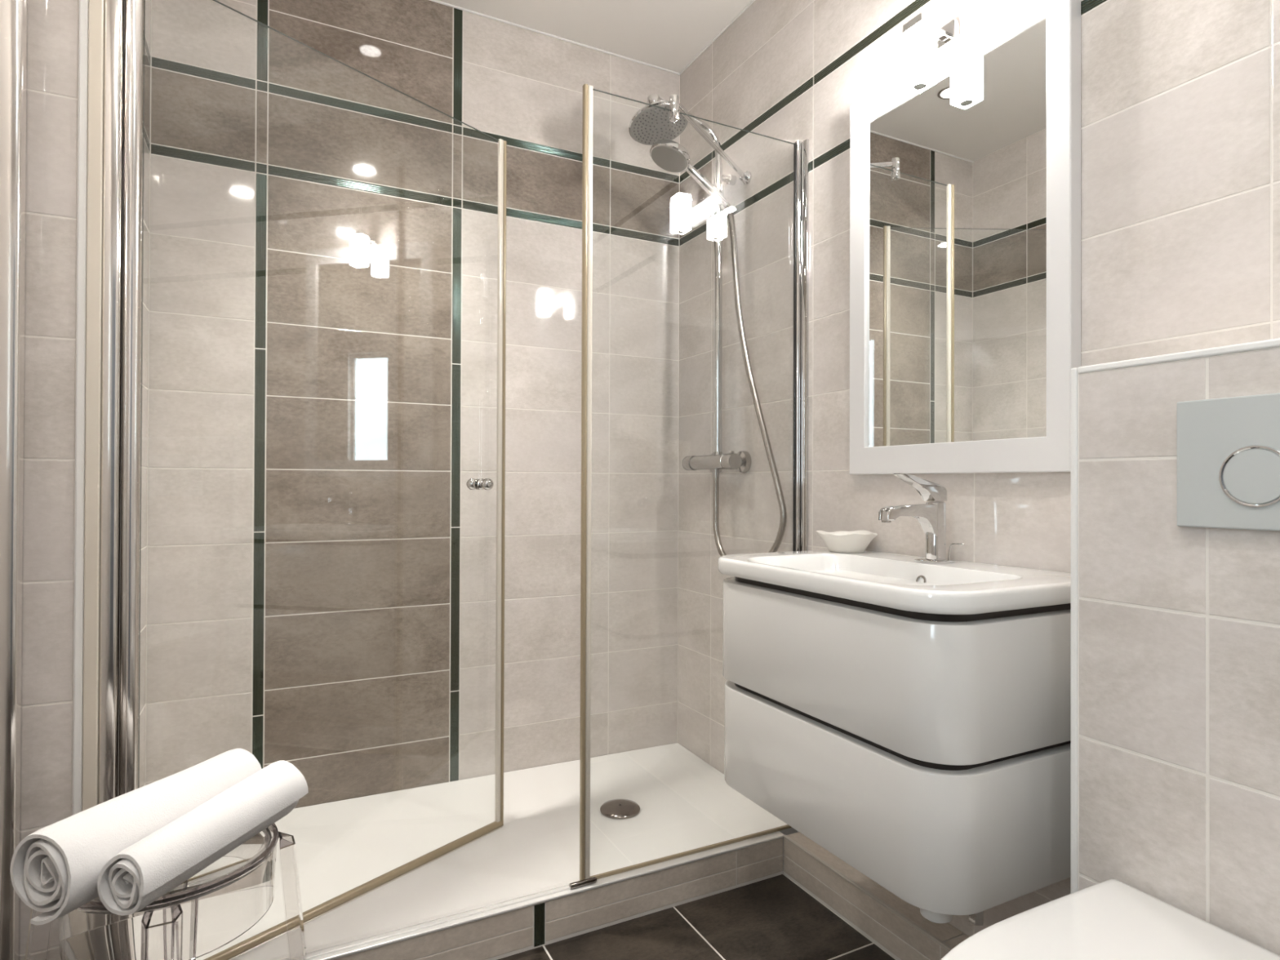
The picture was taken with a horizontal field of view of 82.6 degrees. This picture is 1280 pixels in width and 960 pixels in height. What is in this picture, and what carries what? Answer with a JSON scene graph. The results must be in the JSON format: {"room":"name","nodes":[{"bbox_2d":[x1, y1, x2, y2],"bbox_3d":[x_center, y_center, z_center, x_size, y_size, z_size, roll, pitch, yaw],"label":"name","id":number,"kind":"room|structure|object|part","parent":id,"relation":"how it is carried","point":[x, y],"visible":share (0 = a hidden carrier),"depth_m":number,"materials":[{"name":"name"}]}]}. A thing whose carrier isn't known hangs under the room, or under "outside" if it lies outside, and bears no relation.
{"room":"bathroom","nodes":[
{"label":"bathroom","id":0,"kind":"room"},
{"bbox_2d":[19,0,79,959],"bbox_3d":[-1.053,-0.212,1.201,0.212,2.500,0.060,0,0,-27],"label":"wall","id":1,"kind":"structure","parent":0,"point":[52,99],"depth_m":1.21,"materials":[{"name":"white tile"}]},
{"bbox_2d":[118,0,506,959],"bbox_3d":[-0.633,-0.015,1.631,0.087,1.926,0.896,0,0,35],"label":"shower door","id":2,"kind":"structure","parent":1,"relation":"attached to","point":[135,10],"depth_m":1.29,"materials":[{"name":"clear glass"}]},
{"bbox_3d":[-0.442,0.011,1.943,0.040,0.032,0.032,0,0,38],"label":"knob","id":3,"kind":"part","parent":2,"relation":"part of","materials":[{"name":"silver metal"}]},
{"bbox_3d":[-0.405,0.011,1.915,0.040,0.032,0.032,0,0,38],"label":"knob","id":4,"kind":"part","parent":2,"relation":"part of","materials":[{"name":"silver metal"}]},
{"bbox_2d":[137,0,151,788],"bbox_3d":[-1.105,-0.210,1.550,0.012,2.500,0.728,0,0,-27],"label":"wall","id":5,"kind":"structure","parent":0,"point":[148,2],"depth_m":1.82,"materials":[{"name":"white tile"}]},
{"bbox_2d":[72,0,88,815],"bbox_3d":[-0.940,-0.211,1.227,0.014,2.498,0.012,0,0,-27],"label":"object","id":6,"kind":"structure","parent":5,"relation":"attached to","point":[83,4],"depth_m":1.22,"materials":[{"name":"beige metal"}]},
{"bbox_2d":[82,0,124,810],"bbox_3d":[-0.927,-0.209,1.267,0.046,2.494,0.074,0,0,-27],"label":"door jamb","id":7,"kind":"object","parent":5,"relation":"attached to","point":[106,18],"visible":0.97,"depth_m":1.24,"materials":[{"name":"beige"}]},
{"bbox_2d":[145,0,679,808],"bbox_3d":[-0.578,-0.204,2.262,1.696,2.500,0.060,0,0,-27],"label":"wall","id":8,"kind":"structure","parent":0,"point":[322,388],"depth_m":2.16,"materials":[{"name":"white tile"}]},
{"bbox_2d":[288,831,784,959],"bbox_3d":[-0.278,0.940,1.616,1.476,0.010,0.032,0,0,-27],"label":"trim","id":9,"kind":"structure","parent":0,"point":[384,940],"depth_m":1.61,"materials":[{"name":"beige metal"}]},
{"bbox_2d":[333,837,782,959],"bbox_3d":[-0.277,0.995,1.609,1.472,0.098,0.012,0,0,-27],"label":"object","id":10,"kind":"structure","parent":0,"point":[510,933],"depth_m":1.68,"materials":[{"name":"white tile"}]},
{"bbox_2d":[437,0,751,72],"bbox_3d":[0.028,-1.485,0.802,1.960,0.050,3.220,0,0,-27],"label":"ceiling","id":11,"kind":"structure","parent":0,"point":[668,34],"depth_m":2.30,"materials":[{"name":"white paint"}]},
{"bbox_2d":[497,859,896,959],"bbox_3d":[0.019,1.070,0.787,1.960,0.060,3.220,0,0,-27],"label":"floor","id":12,"kind":"structure","parent":0,"point":[774,917],"depth_m":1.68,"materials":[{"name":"brown tile"}]},
{"bbox_2d":[0,0,28,959],"bbox_3d":[-0.992,-0.211,1.129,0.056,2.497,0.040,0,0,-27],"label":"chrome post","id":13,"kind":"object","parent":12,"relation":"on","point":[13,13],"visible":1,"depth_m":1.12,"materials":[{"name":"silver metal"}]},
{"bbox_2d":[24,822,306,959],"bbox_3d":[-0.725,0.807,1.130,0.313,0.461,0.327,0,0,15],"label":"stool","id":14,"kind":"object","parent":12,"relation":"on","point":[224,900],"visible":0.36,"depth_m":1.04,"materials":[{"name":"clear"}]},
{"bbox_3d":[-0.874,0.812,1.036,0.064,0.448,0.048,0,0,-33],"label":"leg","id":15,"kind":"part","parent":14,"relation":"part of","materials":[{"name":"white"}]},
{"bbox_2d":[9,748,261,924],"bbox_3d":[-0.736,0.520,1.109,0.102,0.119,0.344,0,0,15],"label":"rolled towel","id":16,"kind":"object","parent":14,"relation":"on","point":[55,870],"visible":0.7,"depth_m":0.99,"materials":[{"name":"white fabric"}]},
{"bbox_3d":[-0.644,0.813,0.974,0.048,0.448,0.064,0,0,-27],"label":"leg","id":17,"kind":"part","parent":14,"relation":"part of","materials":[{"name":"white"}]},
{"bbox_2d":[97,760,308,915],"bbox_3d":[-0.641,0.527,1.104,0.084,0.096,0.317,0,0,12],"label":"rolled towel","id":18,"kind":"object","parent":14,"relation":"on","point":[150,868],"visible":1,"depth_m":1.04,"materials":[{"name":"white fabric"}]},
{"bbox_3d":[-0.572,0.815,1.222,0.067,0.448,0.049,0,0,-27],"label":"leg","id":19,"kind":"part","parent":14,"relation":"part of","materials":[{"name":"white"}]},
{"bbox_2d":[195,742,798,959],"bbox_3d":[-0.417,0.968,1.933,1.572,0.114,0.660,0,0,-27],"label":"shower tray","id":20,"kind":"object","parent":12,"relation":"on","point":[647,804],"visible":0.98,"depth_m":1.93,"materials":[{"name":"white ceramic"}]},
{"bbox_2d":[902,12,959,93],"bbox_3d":[0.615,-0.897,1.538,0.118,0.153,0.049,0,0,-27],"label":"lamp","id":21,"kind":"object","parent":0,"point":[922,33],"visible":0.91,"depth_m":1.51,"materials":[{"name":"white"}]},
{"bbox_3d":[0.585,-0.880,1.522,0.047,0.116,0.047,0,0,-27],"label":"lamp shade","id":22,"kind":"part","parent":21,"relation":"part of","materials":[{"name":"white"}]},
{"bbox_3d":[0.660,-0.950,1.561,0.018,0.046,0.044,0,0,-27],"label":"plate","id":23,"kind":"part","parent":21,"relation":"part of","materials":[{"name":"silver metal"}]},
{"bbox_2d":[677,0,1279,936],"bbox_3d":[0.870,-0.205,1.227,0.060,2.500,3.100,0,0,-27],"label":"wall","id":24,"kind":"structure","parent":0,"point":[1180,99],"depth_m":1.73,"materials":[{"name":"white tile"}]},
{"bbox_2d":[429,0,755,75],"bbox_3d":[0.146,-1.456,0.862,1.576,0.006,3.100,0,0,-27],"label":"trim","id":25,"kind":"structure","parent":24,"relation":"attached to","point":[434,1],"depth_m":2.38,"materials":[{"name":"white paint"}]},
{"bbox_2d":[568,84,808,888],"bbox_3d":[0.144,0.007,1.835,0.677,1.871,0.047,0,0,-27],"label":"shower panel","id":26,"kind":"object","parent":24,"relation":"attached to","point":[801,148],"visible":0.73,"depth_m":1.71,"materials":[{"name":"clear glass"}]},
{"bbox_3d":[0.151,0.007,1.853,0.617,1.858,0.006,0,0,-27],"label":"glass pane","id":27,"kind":"part","parent":26,"relation":"part of","materials":[{"name":"grey"}]},
{"bbox_2d":[628,93,751,477],"bbox_3d":[0.115,-0.573,2.227,0.378,1.130,0.293,0,0,-27],"label":"shower column","id":28,"kind":"structure","parent":24,"relation":"attached to","point":[650,124],"depth_m":2.25,"materials":[{"name":"silver metal"}]},
{"bbox_3d":[0.168,-0.055,2.388,0.049,0.049,0.050,0,0,-27],"label":"flow handle","id":29,"kind":"part","parent":28,"relation":"part of","materials":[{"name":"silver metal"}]},
{"bbox_3d":[0.145,-1.059,2.205,0.251,0.157,0.025,0,0,-30],"label":"overhead arm","id":30,"kind":"part","parent":28,"relation":"part of","materials":[{"name":"silver metal"}]},
{"bbox_2d":[712,468,719,477],"bbox_3d":[0.235,-0.021,2.255,0.021,0.028,0.021,0,0,-27],"label":"outlet","id":31,"kind":"object","parent":28,"relation":"attached to","point":[715,471],"depth_m":2.25,"materials":[{"name":"grey metal"}]},
{"bbox_2d":[649,139,786,556],"bbox_3d":[0.234,-0.358,2.160,0.404,1.265,0.210,0,0,13],"label":"shower","id":32,"kind":"object","parent":28,"relation":"attached to","point":[669,155],"visible":0.88,"depth_m":2.14,"materials":[{"name":"silver metal"}]},
{"bbox_3d":[0.193,-0.902,2.208,0.163,0.117,0.030,0,0,-27],"label":"handle","id":33,"kind":"part","parent":32,"relation":"part of","materials":[{"name":"silver metal"}]},
{"bbox_3d":[0.272,-0.058,2.185,0.051,0.056,0.051,0,0,-27],"label":"temperature handle","id":34,"kind":"part","parent":28,"relation":"part of","materials":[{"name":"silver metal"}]},
{"bbox_2d":[669,93,751,184],"bbox_3d":[0.203,-0.928,2.026,0.038,0.062,0.494,0,0,32],"label":"support bar","id":35,"kind":"object","parent":24,"relation":"attached to","point":[745,177],"visible":1,"depth_m":1.95,"materials":[{"name":"silver metal"}]},
{"bbox_2d":[783,831,969,959],"bbox_3d":[0.616,0.996,1.561,0.074,0.102,0.886,0,0,-27],"label":"baseboard","id":36,"kind":"structure","parent":24,"relation":"attached to","point":[895,936],"depth_m":1.68,"materials":[{"name":"white tile"}]},
{"bbox_2d":[722,576,1071,915],"bbox_3d":[0.481,0.429,1.434,0.413,0.450,0.634,0,0,-27],"label":"vanity cabinet","id":37,"kind":"object","parent":24,"relation":"attached to","point":[929,754],"visible":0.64,"depth_m":1.16,"materials":[{"name":"white paint"}]},
{"bbox_2d":[717,549,1071,614],"bbox_3d":[0.481,0.224,1.433,0.436,0.113,0.644,0,0,-27],"label":"washbasin","id":38,"kind":"object","parent":37,"relation":"in","point":[895,580],"visible":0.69,"depth_m":1.32,"materials":[{"name":"white ceramic"}]},
{"bbox_2d":[815,529,877,553],"bbox_3d":[0.490,0.145,1.725,0.134,0.048,0.151,0,0,-27],"label":"soap dish","id":39,"kind":"object","parent":38,"relation":"on","point":[842,541],"visible":1,"depth_m":1.68,"materials":[{"name":"white ceramic"}]},
{"bbox_2d":[878,473,964,564],"bbox_3d":[0.561,0.077,1.469,0.189,0.181,0.065,0,0,-27],"label":"faucet","id":40,"kind":"object","parent":38,"relation":"on","point":[931,516],"visible":1,"depth_m":1.48,"materials":[{"name":"silver metal"}]},
{"bbox_3d":[0.549,0.103,1.466,0.166,0.117,0.030,0,0,-27],"label":"spout","id":41,"kind":"part","parent":40,"relation":"part of","materials":[{"name":"silver metal"}]},
{"bbox_3d":[0.567,0.015,1.476,0.126,0.056,0.028,0,0,-27],"label":"lever","id":42,"kind":"part","parent":40,"relation":"part of","materials":[{"name":"silver metal"}]},
{"bbox_3d":[0.606,0.166,1.495,0.058,0.006,0.058,0,0,-27],"label":"plate","id":43,"kind":"part","parent":40,"relation":"part of","materials":[{"name":"silver metal"}]},
{"bbox_3d":[0.649,0.147,1.496,0.005,0.035,0.035,0,0,-38],"label":"pop rod","id":44,"kind":"part","parent":40,"relation":"part of","materials":[{"name":"silver metal"}]},
{"bbox_3d":[0.481,0.324,1.435,0.413,0.210,0.634,0,0,-27],"label":"drawer","id":45,"kind":"part","parent":37,"relation":"part of","materials":[{"name":"white paint"}]},
{"bbox_3d":[0.482,0.549,1.434,0.410,0.209,0.628,0,0,-27],"label":"drawer","id":46,"kind":"part","parent":37,"relation":"part of","materials":[{"name":"white paint"}]},
{"bbox_2d":[920,908,984,925],"bbox_3d":[0.504,0.690,1.175,0.126,0.072,0.050,0,0,-27],"label":"trap","id":47,"kind":"object","parent":37,"relation":"attached to","point":[978,919],"visible":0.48,"depth_m":1.14,"materials":[{"name":"white plastic"}]},
{"bbox_2d":[849,0,1080,475],"bbox_3d":[0.654,-0.468,1.552,0.030,0.908,0.554,0,0,-27],"label":"wall mirror","id":48,"kind":"object","parent":24,"relation":"attached to","point":[965,189],"visible":0.97,"depth_m":1.48,"materials":[{"name":"white paint"}]},
{"bbox_2d":[1077,346,1279,955],"bbox_3d":[1.092,0.437,0.454,0.240,1.208,1.524,0,0,-27],"label":"wall","id":49,"kind":"structure","parent":0,"point":[1179,627],"depth_m":0.96,"materials":[{"name":"white tile"}]},
{"bbox_2d":[1071,367,1077,893],"bbox_3d":[0.648,0.439,1.079,0.022,1.208,0.010,0,0,-27],"label":"trim","id":50,"kind":"structure","parent":49,"relation":"attached to","point":[1073,371],"depth_m":1.07,"materials":[{"name":"white plastic"}]},
{"bbox_2d":[941,879,1279,959],"bbox_3d":[0.523,0.746,0.741,0.507,0.391,0.375,0,0,-27],"label":"toilet","id":51,"kind":"object","parent":49,"relation":"attached to","point":[1111,919],"visible":1,"depth_m":0.89,"materials":[{"name":"white ceramic"}]},
{"bbox_2d":[1077,337,1279,373],"bbox_3d":[0.998,-0.164,0.403,0.022,0.010,1.515,0,0,-27],"label":"trim","id":52,"kind":"structure","parent":49,"relation":"attached to","point":[1273,343],"depth_m":0.95,"materials":[{"name":"white plastic"}]},
{"bbox_2d":[1176,392,1279,531],"bbox_3d":[0.756,-0.021,0.838,0.014,0.162,0.247,0,0,-27],"label":"flush plate","id":53,"kind":"object","parent":49,"relation":"attached to","point":[1228,448],"visible":1,"depth_m":0.89,"materials":[{"name":"grey paint"}]}
]}

